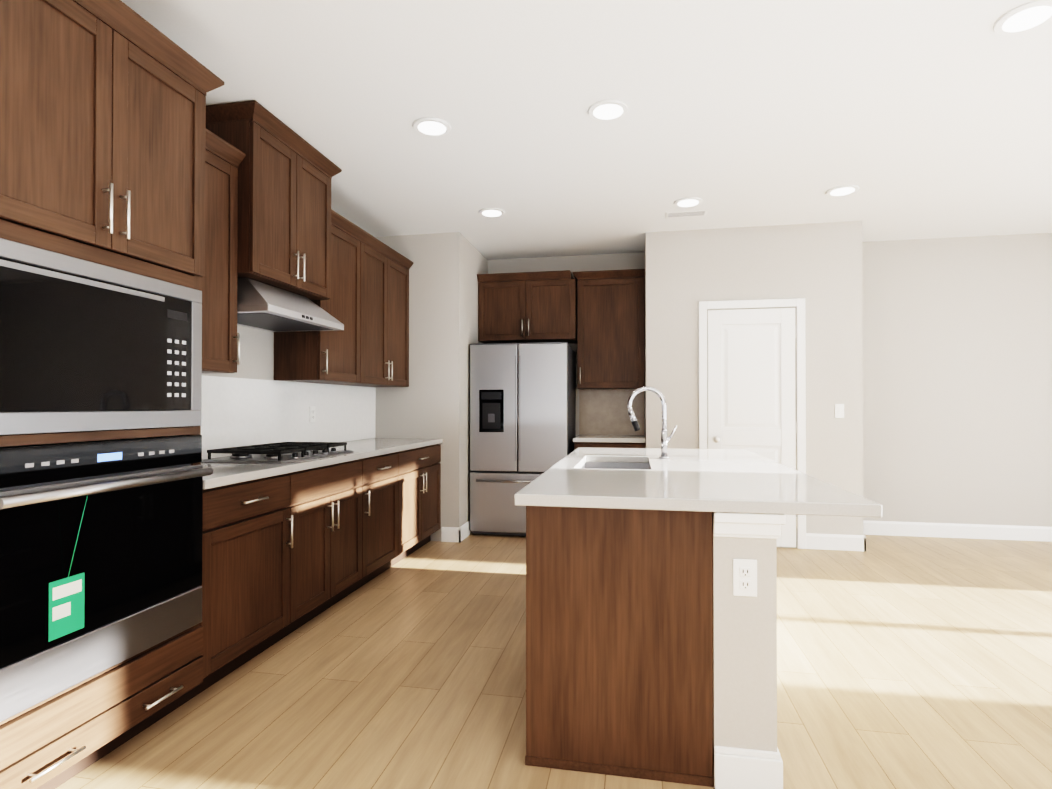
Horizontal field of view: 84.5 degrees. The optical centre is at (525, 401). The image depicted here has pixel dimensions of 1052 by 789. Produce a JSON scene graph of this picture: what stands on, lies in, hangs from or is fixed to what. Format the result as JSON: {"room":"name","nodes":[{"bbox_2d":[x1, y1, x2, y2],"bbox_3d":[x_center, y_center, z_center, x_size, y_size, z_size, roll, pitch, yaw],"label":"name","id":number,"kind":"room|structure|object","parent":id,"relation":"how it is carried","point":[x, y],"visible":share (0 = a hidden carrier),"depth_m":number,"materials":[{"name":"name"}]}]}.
{"room":"kitchen","nodes":[
{"label":"kitchen","id":0,"kind":"room"},
{"bbox_2d":[202,209,373,459],"bbox_3d":[-1.944,-0.146,2.517,0.100,2.740,7.800,0,0,11],"label":"wall","id":1,"kind":"structure","parent":0,"point":[256,353],"depth_m":3.61,"materials":[{"name":"beige paint"}]},
{"bbox_2d":[201,133,244,373],"bbox_3d":[-1.691,-0.699,2.693,0.330,1.108,0.604,0,0,11],"label":"upper cabinet","id":2,"kind":"object","parent":1,"relation":"attached to","point":[220,345],"depth_m":2.85,"materials":[{"name":"brown wood"}]},
{"bbox_2d":[206,100,341,299],"bbox_3d":[-1.500,-1.079,3.366,0.455,0.850,0.870,0,0,11],"label":"upper cabinet","id":3,"kind":"object","parent":1,"relation":"attached to","point":[286,173],"visible":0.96,"depth_m":3.18,"materials":[{"name":"brown wood"}]},
{"bbox_2d":[237,278,343,331],"bbox_3d":[-1.477,-0.552,3.358,0.503,0.201,0.776,0,0,11],"label":"range hood","id":4,"kind":"object","parent":3,"relation":"attached to","point":[262,306],"visible":0.77,"depth_m":3.21,"materials":[{"name":"silver metal"}]},
{"bbox_2d":[201,375,375,458],"bbox_3d":[-1.638,0.094,3.836,0.008,0.458,2.887,0,0,11],"label":"backsplash","id":5,"kind":"structure","parent":1,"relation":"attached to","point":[237,412],"depth_m":3.84,"materials":[{"name":"white tile"}]},
{"bbox_2d":[310,406,314,421],"bbox_3d":[-1.556,0.097,4.223,0.008,0.116,0.072,0,0,11],"label":"outlet","id":6,"kind":"object","parent":5,"relation":"attached to","point":[312,413],"visible":1,"depth_m":4.21,"materials":[{"name":"white plastic"}]},
{"bbox_2d":[274,213,368,384],"bbox_3d":[-1.432,-0.688,4.064,0.330,1.108,0.618,0,0,11],"label":"upper cabinet","id":7,"kind":"object","parent":1,"relation":"attached to","point":[367,304],"depth_m":3.99,"materials":[{"name":"brown wood"}]},
{"bbox_2d":[349,237,412,386],"bbox_3d":[-1.304,-0.683,4.739,0.330,1.108,0.996,0,0,11],"label":"upper cabinet","id":8,"kind":"object","parent":1,"relation":"attached to","point":[387,351],"depth_m":4.74,"materials":[{"name":"brown wood"}]},
{"bbox_2d":[375,232,487,540],"bbox_3d":[-0.889,-0.122,5.676,0.800,2.740,1.000,0,0,11],"label":"wall","id":9,"kind":"structure","parent":0,"point":[432,401],"depth_m":5.17,"materials":[{"name":"beige paint"}]},
{"bbox_2d":[441,527,460,541],"bbox_3d":[-0.662,1.179,5.107,0.174,0.129,0.014,0,0,11],"label":"baseboard","id":10,"kind":"structure","parent":9,"relation":"attached to","point":[449,534],"depth_m":5.10,"materials":[{"name":"white paint"}]},
{"bbox_2d":[459,521,469,541],"bbox_3d":[-0.555,1.179,5.240,0.014,0.129,0.314,0,0,11],"label":"baseboard","id":11,"kind":"structure","parent":9,"relation":"attached to","point":[465,530],"depth_m":5.24,"materials":[{"name":"white paint"}]},
{"bbox_2d":[56,533,1051,788],"bbox_3d":[1.657,1.269,1.826,7.430,0.100,7.800,0,0,11],"label":"floor","id":12,"kind":"structure","parent":0,"point":[914,661],"depth_m":2.47,"materials":[{"name":"brown wood"}]},
{"bbox_2d":[0,0,223,788],"bbox_3d":[-1.647,-0.038,1.941,0.692,2.514,0.930,0,0,11],"label":"tall cabinet","id":13,"kind":"object","parent":12,"relation":"on","point":[102,129],"visible":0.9,"depth_m":1.86,"materials":[{"name":"brown wood"}]},
{"bbox_2d":[0,238,201,434],"bbox_3d":[-1.594,-0.171,1.932,0.484,0.534,0.816,0,0,11],"label":"microwave","id":14,"kind":"object","parent":13,"relation":"in","point":[85,345],"visible":1,"depth_m":1.83,"materials":[{"name":"grey"}]},
{"bbox_2d":[0,435,212,721],"bbox_3d":[-1.611,0.499,1.930,0.670,0.735,0.816,0,0,11],"label":"wall oven","id":15,"kind":"object","parent":13,"relation":"in","point":[100,555],"visible":1,"depth_m":1.81,"materials":[{"name":"grey glass"}]},
{"bbox_2d":[179,471,302,706],"bbox_3d":[-1.539,0.790,2.683,0.628,0.868,0.668,0,0,11],"label":"base cabinet","id":16,"kind":"object","parent":12,"relation":"on","point":[284,555],"depth_m":2.60,"materials":[{"name":"brown wood"}]},
{"bbox_2d":[303,457,370,624],"bbox_3d":[-1.415,0.795,3.337,0.628,0.868,0.900,0,0,11],"label":"base cabinet","id":17,"kind":"object","parent":12,"relation":"on","point":[336,497],"depth_m":3.33,"materials":[{"name":"brown wood"}]},
{"bbox_2d":[371,451,402,579],"bbox_3d":[-1.291,0.800,3.994,0.628,0.868,0.681,0,0,11],"label":"base cabinet","id":18,"kind":"object","parent":12,"relation":"on","point":[387,469],"depth_m":4.04,"materials":[{"name":"brown wood"}]},
{"bbox_2d":[403,444,440,558],"bbox_3d":[-1.158,0.805,4.701,0.628,0.868,0.998,0,0,11],"label":"base cabinet","id":19,"kind":"object","parent":12,"relation":"on","point":[421,466],"depth_m":4.67,"materials":[{"name":"brown wood"}]},
{"bbox_2d":[201,438,442,489],"bbox_3d":[-1.323,0.343,3.774,0.648,0.039,2.887,0,0,11],"label":"countertop","id":20,"kind":"structure","parent":19,"relation":"on","point":[224,474],"depth_m":3.04,"materials":[{"name":"white stone"}]},
{"bbox_2d":[202,442,353,463],"bbox_3d":[-1.399,0.289,3.337,0.485,0.062,0.760,0,0,11],"label":"cooktop","id":21,"kind":"object","parent":20,"relation":"in","point":[279,453],"visible":1,"depth_m":3.14,"materials":[{"name":"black metal"}]},
{"bbox_2d":[470,342,575,535],"bbox_3d":[-0.016,0.352,5.580,0.910,1.761,0.777,0,0,11],"label":"refrigerator","id":22,"kind":"object","parent":12,"relation":"on","point":[522,415],"visible":0.81,"depth_m":5.28,"materials":[{"name":"grey metal"}]},
{"bbox_2d":[574,442,644,449],"bbox_3d":[0.809,0.812,5.521,0.641,0.869,0.656,0,0,11],"label":"base cabinet","id":23,"kind":"object","parent":12,"relation":"on","point":[606,445],"visible":0.04,"depth_m":5.25,"materials":[{"name":"brown wood"}]},
{"bbox_2d":[573,434,645,442],"bbox_3d":[0.805,0.357,5.533,0.651,0.039,0.640,0,0,11],"label":"countertop","id":24,"kind":"structure","parent":23,"relation":"on","point":[612,438],"depth_m":5.26,"materials":[{"name":"white stone"}]},
{"bbox_2d":[525,462,785,788],"bbox_3d":[0.575,0.792,2.927,0.865,0.868,2.189,0,0,11],"label":"kitchen island","id":25,"kind":"object","parent":12,"relation":"on","point":[651,646],"visible":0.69,"depth_m":1.87,"materials":[{"name":"brown wood"}]},
{"bbox_2d":[514,447,881,516],"bbox_3d":[0.715,0.442,2.901,1.120,0.249,2.190,0,0,11],"label":"island countertop","id":26,"kind":"structure","parent":25,"relation":"on","point":[724,480],"depth_m":2.11,"materials":[{"name":"white stone"}]},
{"bbox_2d":[627,386,676,458],"bbox_3d":[0.704,0.118,3.236,0.272,0.402,0.056,0,0,11],"label":"faucet","id":27,"kind":"object","parent":26,"relation":"on","point":[665,438],"visible":1,"depth_m":3.22,"materials":[{"name":"silver metal"}]},
{"bbox_2d":[733,559,756,596],"bbox_3d":[0.686,0.554,1.811,0.072,0.116,0.008,0,0,11],"label":"outlet","id":28,"kind":"object","parent":25,"relation":"attached to","point":[744,577],"visible":1,"depth_m":1.81,"materials":[{"name":"white plastic"}]},
{"bbox_2d":[121,0,1051,259],"bbox_3d":[1.657,-1.571,1.847,7.430,0.100,7.800,0,0,11],"label":"ceiling","id":29,"kind":"structure","parent":0,"point":[921,119],"depth_m":2.99,"materials":[{"name":"white paint"}]},
{"bbox_2d":[412,117,450,136],"bbox_3d":[-0.517,-1.504,3.184,0.212,0.012,0.212,0,0,11],"label":"recessed light","id":30,"kind":"object","parent":29,"relation":"in","point":[432,126],"visible":1,"depth_m":3.16,"materials":[{"name":"white paint"}]},
{"bbox_2d":[479,208,504,216],"bbox_3d":[-0.271,-1.494,4.593,0.212,0.012,0.212,0,0,11],"label":"recessed light","id":31,"kind":"object","parent":29,"relation":"in","point":[491,212],"visible":1,"depth_m":4.57,"materials":[{"name":"white paint"}]},
{"bbox_2d":[588,99,628,120],"bbox_3d":[0.426,-1.506,3.006,0.212,0.012,0.212,0,0,11],"label":"recessed light","id":32,"kind":"object","parent":29,"relation":"in","point":[608,110],"visible":1,"depth_m":2.99,"materials":[{"name":"white paint"}]},
{"bbox_2d":[665,210,707,217],"bbox_3d":[1.282,-1.496,4.625,0.320,0.007,0.130,0,0,11],"label":"ceiling vent","id":33,"kind":"object","parent":29,"relation":"in","point":[686,213],"visible":1,"depth_m":4.61,"materials":[{"name":"white metal"}]},
{"bbox_2d":[674,197,702,207],"bbox_3d":[1.222,-1.496,4.362,0.212,0.012,0.212,0,0,11],"label":"recessed light","id":34,"kind":"object","parent":29,"relation":"in","point":[686,202],"visible":0.96,"depth_m":4.34,"materials":[{"name":"white paint"}]},
{"bbox_2d":[826,185,858,196],"bbox_3d":[2.256,-1.497,4.125,0.212,0.012,0.212,0,0,11],"label":"recessed light","id":35,"kind":"object","parent":29,"relation":"in","point":[841,190],"visible":0.98,"depth_m":4.10,"materials":[{"name":"white paint"}]},
{"bbox_2d":[993,0,1051,34],"bbox_3d":[1.979,-1.511,2.285,0.212,0.012,0.212,0,0,11],"label":"recessed light","id":36,"kind":"object","parent":29,"relation":"in","point":[1029,16],"visible":0.98,"depth_m":2.28,"materials":[{"name":"white paint"}]},
{"bbox_2d":[645,221,862,547],"bbox_3d":[1.990,-0.125,5.295,1.760,2.740,0.680,0,0,11],"label":"wall","id":37,"kind":"structure","parent":0,"point":[817,267],"depth_m":4.92,"materials":[{"name":"beige paint"}]},
{"bbox_2d":[708,308,796,546],"bbox_3d":[1.924,0.222,4.913,0.718,2.018,0.086,0,0,11],"label":"pantry door","id":38,"kind":"structure","parent":37,"relation":"in","point":[751,387],"depth_m":4.94,"materials":[{"name":"white paint"}]},
{"bbox_2d":[699,298,805,548],"bbox_3d":[1.926,0.188,4.945,0.863,2.107,0.022,0,0,11],"label":"door frame","id":39,"kind":"structure","parent":37,"relation":"attached to","point":[797,303],"depth_m":4.88,"materials":[{"name":"white paint"}]},
{"bbox_2d":[806,533,865,551],"bbox_3d":[2.577,1.176,4.821,0.462,0.129,0.014,0,0,11],"label":"baseboard","id":40,"kind":"structure","parent":37,"relation":"attached to","point":[836,542],"depth_m":4.81,"materials":[{"name":"white paint"}]},
{"bbox_2d":[835,404,843,417],"bbox_3d":[2.614,0.082,4.823,0.072,0.116,0.011,0,0,11],"label":"light switch","id":41,"kind":"object","parent":37,"relation":"attached to","point":[839,410],"visible":1,"depth_m":4.82,"materials":[{"name":"white plastic"}]},
{"bbox_2d":[488,233,1051,526],"bbox_3d":[2.421,-0.122,5.610,7.330,2.740,0.100,0,0,11],"label":"wall","id":42,"kind":"structure","parent":0,"point":[957,378],"depth_m":5.28,"materials":[{"name":"beige paint"}]},
{"bbox_2d":[477,270,576,343],"bbox_3d":[0.032,-0.916,5.791,0.962,0.650,0.440,0,0,11],"label":"upper cabinet","id":43,"kind":"object","parent":42,"relation":"attached to","point":[527,307],"visible":0.98,"depth_m":5.61,"materials":[{"name":"brown wood"}]},
{"bbox_2d":[572,269,644,388],"bbox_3d":[0.816,-0.682,5.677,0.681,1.120,0.370,0,0,11],"label":"wall cabinet","id":44,"kind":"object","parent":42,"relation":"attached to","point":[610,329],"visible":0.98,"depth_m":5.54,"materials":[{"name":"brown wood"}]},
{"bbox_2d":[579,389,643,434],"bbox_3d":[0.864,0.110,5.846,0.651,0.458,0.009,0,0,11],"label":"tile backsplash","id":45,"kind":"structure","parent":42,"relation":"attached to","point":[603,411],"depth_m":5.85,"materials":[{"name":"beige tile"}]},
{"bbox_2d":[863,520,1051,541],"bbox_3d":[4.422,1.179,5.164,3.036,0.129,0.014,0,0,11],"label":"baseboard","id":46,"kind":"structure","parent":42,"relation":"attached to","point":[979,531],"depth_m":5.25,"materials":[{"name":"white paint"}]}
]}

